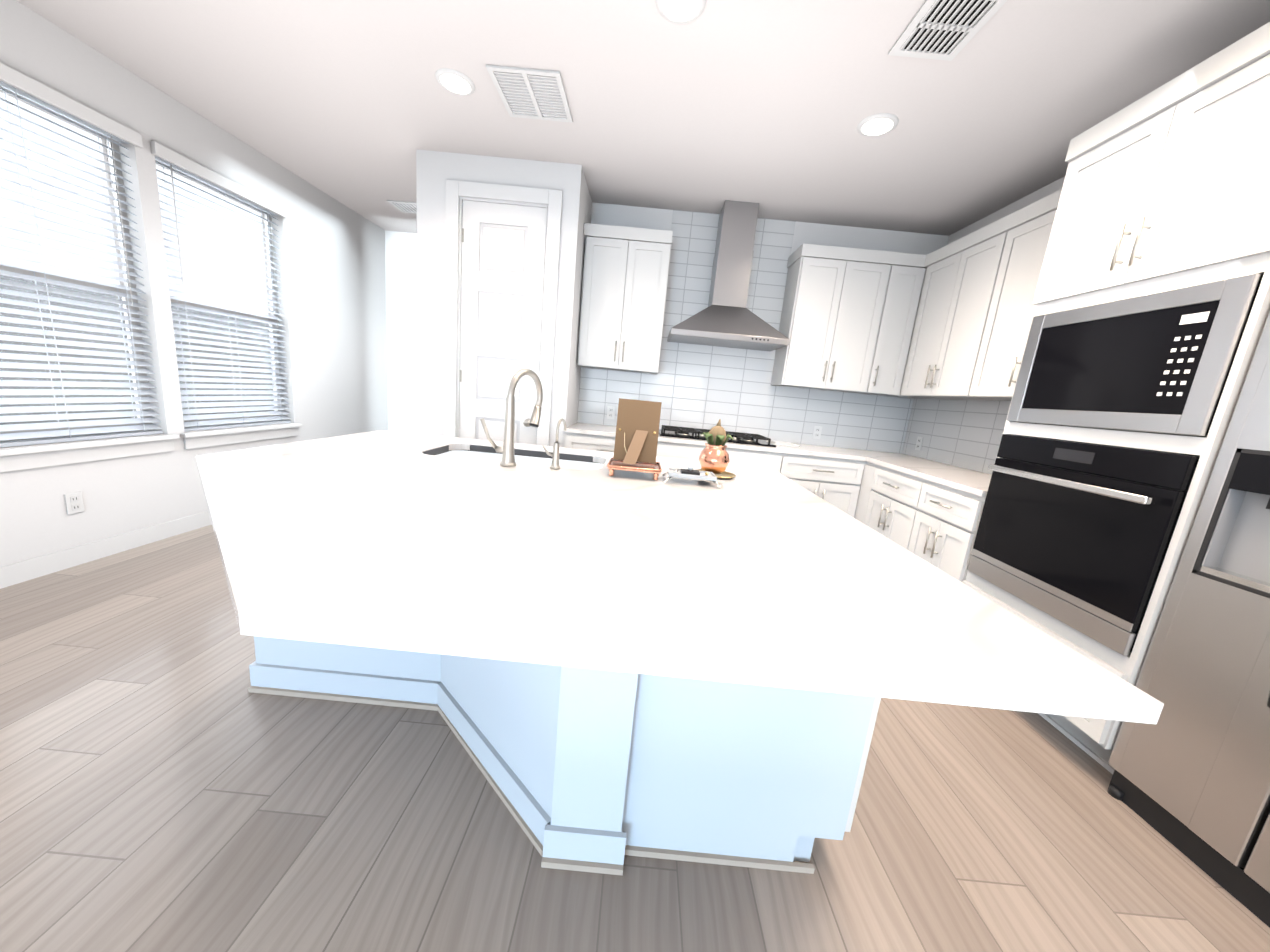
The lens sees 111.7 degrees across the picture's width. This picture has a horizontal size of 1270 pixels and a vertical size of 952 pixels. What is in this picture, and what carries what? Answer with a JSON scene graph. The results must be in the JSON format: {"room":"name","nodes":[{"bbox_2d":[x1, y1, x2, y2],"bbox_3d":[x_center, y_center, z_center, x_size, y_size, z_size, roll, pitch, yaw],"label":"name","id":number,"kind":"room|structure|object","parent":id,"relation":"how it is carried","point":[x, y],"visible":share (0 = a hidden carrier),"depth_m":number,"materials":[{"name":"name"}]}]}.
{"room":"kitchen","nodes":[
{"label":"kitchen","id":0,"kind":"room"},
{"bbox_2d":[0,0,387,566],"bbox_3d":[-3.107,-0.530,0.497,0.150,2.740,9.650,6,11,0],"label":"wall","id":1,"kind":"structure","parent":0,"point":[332,262],"depth_m":2.81,"materials":[{"name":"paint"}]},
{"bbox_2d":[64,491,84,514],"bbox_3d":[-3.084,0.149,2.371,0.008,0.115,0.072,6,11,0],"label":"outlet","id":2,"kind":"object","parent":1,"relation":"attached to","point":[74,502],"visible":1,"depth_m":2.37,"materials":[{"name":"white plastic"}]},
{"bbox_2d":[0,86,152,441],"bbox_3d":[-3.086,-1.034,2.187,0.058,1.714,0.924,6,11,0],"label":"window","id":3,"kind":"structure","parent":1,"relation":"in","point":[110,201],"depth_m":2.40,"materials":[{"name":"white glass"}]},
{"bbox_2d":[0,62,162,446],"bbox_3d":[-2.999,-1.039,2.184,0.106,1.741,0.970,6,11,0],"label":"window blind","id":4,"kind":"object","parent":3,"relation":"attached to","point":[16,82],"visible":1,"depth_m":2.29,"materials":[{"name":"white paint"}]},
{"bbox_2d":[0,434,179,472],"bbox_3d":[-3.092,-0.131,2.362,0.142,0.109,1.000,6,11,0],"label":"window sill","id":5,"kind":"structure","parent":1,"relation":"attached to","point":[16,459],"depth_m":2.36,"materials":[{"name":"white paint"}]},
{"bbox_2d":[0,511,211,588],"bbox_3d":[-3.148,0.765,0.749,0.013,0.105,9.349,6,11,0],"label":"baseboard","id":6,"kind":"structure","parent":1,"relation":"attached to","point":[26,570],"depth_m":2.46,"materials":[{"name":"white paint"}]},
{"bbox_2d":[155,160,283,427],"bbox_3d":[-3.063,-1.230,3.203,0.058,1.714,0.924,6,11,0],"label":"window","id":7,"kind":"structure","parent":1,"relation":"in","point":[263,221],"depth_m":3.27,"materials":[{"name":"white plastic"}]},
{"bbox_2d":[150,141,290,431],"bbox_3d":[-2.976,-1.236,3.200,0.106,1.741,0.970,6,11,0],"label":"window blind","id":8,"kind":"object","parent":7,"relation":"attached to","point":[179,162],"visible":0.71,"depth_m":3.13,"materials":[{"name":"white paint"}]},
{"bbox_2d":[180,423,301,448],"bbox_3d":[-3.069,-0.328,3.378,0.142,0.109,1.000,6,11,0],"label":"window sill","id":9,"kind":"structure","parent":1,"relation":"attached to","point":[193,440],"depth_m":3.27,"materials":[{"name":"white paint"}]},
{"bbox_2d":[385,230,416,433],"bbox_3d":[-2.265,-1.363,5.156,1.329,2.740,0.150,6,11,0],"label":"wall","id":10,"kind":"structure","parent":0,"point":[401,279],"depth_m":5.02,"materials":[{"name":"paint"}]},
{"bbox_2d":[416,149,427,434],"bbox_3d":[-1.575,-1.118,4.241,0.100,2.740,2.010,6,11,0],"label":"wall","id":11,"kind":"structure","parent":0,"point":[421,155],"depth_m":3.17,"materials":[{"name":"paint"}]},
{"bbox_2d":[428,151,585,447],"bbox_3d":[-1.011,-0.881,3.306,1.035,2.740,0.110,6,11,0],"label":"wall","id":12,"kind":"structure","parent":0,"point":[435,170],"depth_m":3.12,"materials":[{"name":"paint"}]},
{"bbox_2d":[443,179,562,445],"bbox_3d":[-1.034,-0.789,3.284,0.823,2.561,0.168,6,11,0],"label":"pantry door","id":13,"kind":"structure","parent":12,"relation":"in","point":[504,263],"depth_m":3.18,"materials":[{"name":"white paint"}]},
{"bbox_2d":[572,181,591,424],"bbox_3d":[-0.555,-0.910,3.677,0.135,2.740,0.630,6,11,0],"label":"wall","id":14,"kind":"structure","parent":0,"point":[576,370],"depth_m":3.48,"materials":[{"name":"paint"}]},
{"bbox_2d":[0,525,1269,951],"bbox_3d":[-0.451,1.126,0.758,5.754,0.100,9.650,6,11,0],"label":"floor","id":15,"kind":"structure","parent":0,"point":[168,783],"depth_m":1.21,"materials":[{"name":"brown wood"}]},
{"bbox_2d":[248,640,879,875],"bbox_3d":[-0.372,0.446,1.704,2.076,0.882,1.351,6,11,0],"label":"kitchen island","id":16,"kind":"object","parent":15,"relation":"on","point":[595,769],"depth_m":1.14,"materials":[{"name":"blue paint"}]},
{"bbox_2d":[196,430,1163,723],"bbox_3d":[-0.337,0.038,1.406,2.054,0.030,1.744,6,11,0],"label":"island countertop","id":17,"kind":"structure","parent":16,"relation":"on","point":[378,541],"depth_m":0.75,"materials":[{"name":"white stone"}]},
{"bbox_2d":[432,444,603,467],"bbox_3d":[-0.517,0.029,1.920,0.765,0.235,0.405,6,11,0],"label":"sink","id":18,"kind":"object","parent":17,"relation":"in","point":[527,456],"depth_m":2.04,"materials":[{"name":"silver metal"}]},
{"bbox_2d":[476,368,565,467],"bbox_3d":[-0.422,-0.233,1.693,0.301,0.370,0.220,6,11,0],"label":"faucet","id":19,"kind":"object","parent":17,"relation":"on","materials":[{"name":"silver metal"}]},
{"bbox_2d":[607,458,661,480],"bbox_3d":[-0.002,-0.028,1.706,0.208,0.044,0.188,6,11,0],"label":"stand","id":20,"kind":"object","parent":17,"relation":"on","point":[646,467],"visible":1,"depth_m":1.63,"materials":[{"name":"brown metal"}]},
{"bbox_2d":[613,398,661,463],"bbox_3d":[0.009,-0.176,1.704,0.172,0.243,0.124,6,11,0],"label":"photo frame","id":21,"kind":"object","parent":20,"relation":"on","point":[637,430],"visible":1,"depth_m":1.73,"materials":[{"name":"brown cardboard"}]},
{"bbox_2d":[662,464,720,487],"bbox_3d":[0.217,-0.010,1.659,0.212,0.068,0.142,6,11,0],"label":"tray","id":22,"kind":"object","parent":17,"relation":"on","point":[689,473],"visible":1,"depth_m":1.63,"materials":[{"name":"white metal"}]},
{"bbox_2d":[698,469,735,478],"bbox_3d":[0.348,-0.008,1.855,0.172,0.012,0.172,6,11,0],"label":"brass plate","id":23,"kind":"object","parent":17,"relation":"on","point":[725,475],"visible":0.46,"depth_m":1.85,"materials":[{"name":"brown metal"}]},
{"bbox_2d":[699,419,732,473],"bbox_3d":[0.343,-0.128,1.829,0.147,0.230,0.146,6,11,0],"label":"copper kalash","id":24,"kind":"object","parent":23,"relation":"on","point":[714,457],"visible":1,"depth_m":1.79,"materials":[{"name":"brown metal"}]},
{"bbox_2d":[788,478,859,517],"bbox_3d":[1.411,0.226,3.688,0.626,0.882,0.647,6,11,0],"label":"base cabinet","id":25,"kind":"object","parent":15,"relation":"on","point":[840,496],"depth_m":3.34,"materials":[{"name":"white paint"}]},
{"bbox_2d":[855,486,867,520],"bbox_3d":[2.045,0.362,3.308,0.647,0.882,0.162,6,11,0],"label":"base cabinet","id":26,"kind":"object","parent":15,"relation":"on","point":[863,489],"depth_m":3.30,"materials":[{"name":"white paint"}]},
{"bbox_2d":[860,486,915,547],"bbox_3d":[2.037,0.429,2.962,0.647,0.882,0.543,6,11,0],"label":"base cabinet","id":27,"kind":"object","parent":15,"relation":"on","point":[887,512],"depth_m":2.91,"materials":[{"name":"white paint"}]},
{"bbox_2d":[904,490,986,581],"bbox_3d":[2.026,0.523,2.474,0.647,0.882,0.451,6,11,0],"label":"base cabinet","id":28,"kind":"object","parent":15,"relation":"on","point":[929,511],"depth_m":2.39,"materials":[{"name":"white paint"}]},
{"bbox_2d":[564,422,991,497],"bbox_3d":[0.930,-0.162,3.040,2.964,0.030,1.792,6,11,0],"label":"countertop","id":29,"kind":"structure","parent":28,"relation":"on","point":[891,471],"depth_m":3.30,"materials":[{"name":"white stone"}]},
{"bbox_2d":[659,426,779,445],"bbox_3d":[0.659,-0.343,3.606,0.920,0.054,0.480,6,11,0],"label":"cooktop","id":30,"kind":"object","parent":29,"relation":"in","point":[668,431],"depth_m":3.47,"materials":[{"name":"black metal"}]},
{"bbox_2d":[962,22,1269,773],"bbox_3d":[2.083,-0.133,1.705,0.652,2.470,0.777,6,11,0],"label":"tall cabinet","id":31,"kind":"object","parent":15,"relation":"on","point":[1151,300],"visible":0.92,"depth_m":1.52,"materials":[{"name":"white paint"}]},
{"bbox_2d":[968,434,1269,660],"bbox_3d":[1.853,0.222,1.780,0.369,0.701,0.730,5,11,0],"label":"wall oven","id":32,"kind":"object","parent":31,"relation":"in","point":[1082,533],"depth_m":1.64,"materials":[{"name":"black glass"}]},
{"bbox_2d":[1006,273,1269,441],"bbox_3d":[1.943,-0.413,1.654,0.310,0.476,0.730,5,11,0],"label":"microwave","id":33,"kind":"object","parent":31,"relation":"in","point":[1162,362],"depth_m":1.52,"materials":[{"name":"silver metal"}]},
{"bbox_2d":[1107,312,1269,927],"bbox_3d":[2.005,0.365,0.940,0.672,1.775,0.898,6,11,0],"label":"refrigerator","id":34,"kind":"object","parent":15,"relation":"on","point":[1190,779],"visible":1,"depth_m":1.28,"materials":[{"name":"grey metal"}]},
{"bbox_2d":[17,0,1269,235],"bbox_3d":[-0.186,-1.649,0.214,5.754,0.100,9.650,6,11,0],"label":"ceiling","id":35,"kind":"structure","parent":0,"point":[767,106],"depth_m":2.18,"materials":[{"name":"paint"}]},
{"bbox_2d":[387,200,416,213],"bbox_3d":[-2.132,-2.533,4.065,0.270,0.010,0.260,6,11,0],"label":"ceiling vent","id":36,"kind":"object","parent":35,"relation":"in","point":[406,207],"visible":0.69,"depth_m":4.02,"materials":[{"name":"white plastic"}]},
{"bbox_2d":[435,68,474,95],"bbox_3d":[-0.944,-2.066,2.264,0.196,0.012,0.196,6,11,0],"label":"recessed light","id":37,"kind":"object","parent":35,"relation":"in","point":[454,81],"visible":1,"depth_m":2.25,"materials":[{"name":"white plastic"}]},
{"bbox_2d":[486,65,572,122],"bbox_3d":[-0.547,-2.037,2.307,0.365,0.010,0.390,6,11,0],"label":"ceiling vent","id":38,"kind":"object","parent":35,"relation":"in","point":[532,93],"visible":1,"depth_m":2.28,"materials":[{"name":"white plastic"}]},
{"bbox_2d":[656,0,705,23],"bbox_3d":[0.177,-1.844,1.681,0.196,0.012,0.196,6,11,0],"label":"recessed light","id":39,"kind":"object","parent":35,"relation":"in","point":[680,11],"visible":1,"depth_m":1.70,"materials":[{"name":"white plastic"}]},
{"bbox_2d":[857,113,898,136],"bbox_3d":[1.286,-1.857,2.285,0.196,0.012,0.196,6,11,0],"label":"recessed light","id":40,"kind":"object","parent":35,"relation":"in","point":[879,124],"visible":1,"depth_m":2.27,"materials":[{"name":"white plastic"}]},
{"bbox_2d":[888,0,1006,60],"bbox_3d":[1.203,-1.745,1.671,0.270,0.009,0.310,6,11,0],"label":"ceiling vent","id":41,"kind":"object","parent":35,"relation":"in","point":[947,30],"visible":1,"depth_m":1.67,"materials":[{"name":"white plastic"}]},
{"bbox_2d":[580,202,948,452],"bbox_3d":[1.070,-0.800,3.906,3.120,2.740,0.150,6,11,0],"label":"wall","id":42,"kind":"structure","parent":0,"point":[804,232],"depth_m":3.58,"materials":[{"name":"paint"}]},
{"bbox_2d":[577,223,672,373],"bbox_3d":[-0.095,-1.416,3.546,0.679,1.055,0.368,6,11,0],"label":"upper cabinet","id":43,"kind":"object","parent":42,"relation":"attached to","point":[625,281],"visible":1,"depth_m":3.40,"materials":[{"name":"white paint"}]},
{"bbox_2d":[667,200,789,350],"bbox_3d":[0.775,-1.595,3.419,0.904,1.050,0.502,6,11,0],"label":"range hood","id":44,"kind":"object","parent":42,"relation":"attached to","point":[726,317],"visible":1,"depth_m":3.36,"materials":[{"name":"silver metal"}]},
{"bbox_2d":[577,210,912,452],"bbox_3d":[1.034,-1.239,3.742,2.962,1.823,0.006,6,11,0],"label":"backsplash","id":45,"kind":"structure","parent":42,"relation":"attached to","point":[695,386],"depth_m":3.83,"materials":[{"name":"tile"}]},
{"bbox_2d":[607,406,614,418],"bbox_3d":[-0.217,-0.572,3.892,0.072,0.115,0.008,6,11,0],"label":"outlet","id":46,"kind":"object","parent":45,"relation":"attached to","point":[610,412],"visible":1,"depth_m":3.89,"materials":[{"name":"white plastic"}]},
{"bbox_2d":[812,426,821,438],"bbox_3d":[1.644,-0.393,3.885,0.072,0.115,0.008,6,11,0],"label":"outlet","id":47,"kind":"object","parent":45,"relation":"attached to","point":[817,430],"visible":1,"depth_m":3.88,"materials":[{"name":"white plastic"}]},
{"bbox_2d":[771,243,898,392],"bbox_3d":[1.591,-1.257,3.556,0.688,1.055,0.332,6,11,0],"label":"upper cabinet","id":48,"kind":"object","parent":42,"relation":"attached to","point":[835,300],"depth_m":3.40,"materials":[{"name":"white paint"}]},
{"bbox_2d":[858,252,926,396],"bbox_3d":[2.063,-1.211,3.554,0.261,1.055,0.332,6,11,0],"label":"upper cabinet","id":49,"kind":"object","parent":42,"relation":"attached to","point":[908,273],"depth_m":3.39,"materials":[{"name":"white paint"}]},
{"bbox_2d":[915,176,1064,474],"bbox_3d":[2.508,-0.308,2.101,0.150,2.740,3.515,6,11,0],"label":"wall","id":50,"kind":"structure","parent":0,"point":[1043,192],"depth_m":2.96,"materials":[{"name":"paint"}]},
{"bbox_2d":[899,216,1006,399],"bbox_3d":[2.341,-1.080,3.023,0.332,1.055,0.786,6,11,0],"label":"upper cabinet","id":51,"kind":"object","parent":50,"relation":"attached to","point":[952,321],"depth_m":2.98,"materials":[{"name":"white paint"}]},
{"bbox_2d":[902,399,1010,473],"bbox_3d":[2.430,-0.284,2.981,0.006,0.509,1.788,6,11,0],"label":"backsplash","id":52,"kind":"structure","parent":50,"relation":"attached to","point":[967,434],"depth_m":3.24,"materials":[{"name":"tile"}]},
{"bbox_2d":[915,437,922,450],"bbox_3d":[2.425,-0.277,3.676,0.008,0.115,0.072,6,11,0],"label":"outlet","id":53,"kind":"object","parent":52,"relation":"attached to","point":[919,443],"visible":1,"depth_m":3.67,"materials":[{"name":"white plastic"}]},
{"bbox_2d":[963,189,1061,400],"bbox_3d":[2.325,-0.940,2.300,0.332,1.055,0.688,6,11,0],"label":"upper cabinet","id":54,"kind":"object","parent":50,"relation":"attached to","point":[1008,313],"depth_m":2.48,"materials":[{"name":"white paint"}]},
{"label":"outside","id":55,"kind":"structure","parent":0,"visible":0},
{"bbox_2d":[0,92,273,424],"bbox_3d":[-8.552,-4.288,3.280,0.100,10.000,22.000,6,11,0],"label":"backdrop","id":56,"kind":"structure","parent":55,"point":[65,141],"depth_m":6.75,"materials":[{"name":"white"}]}
]}

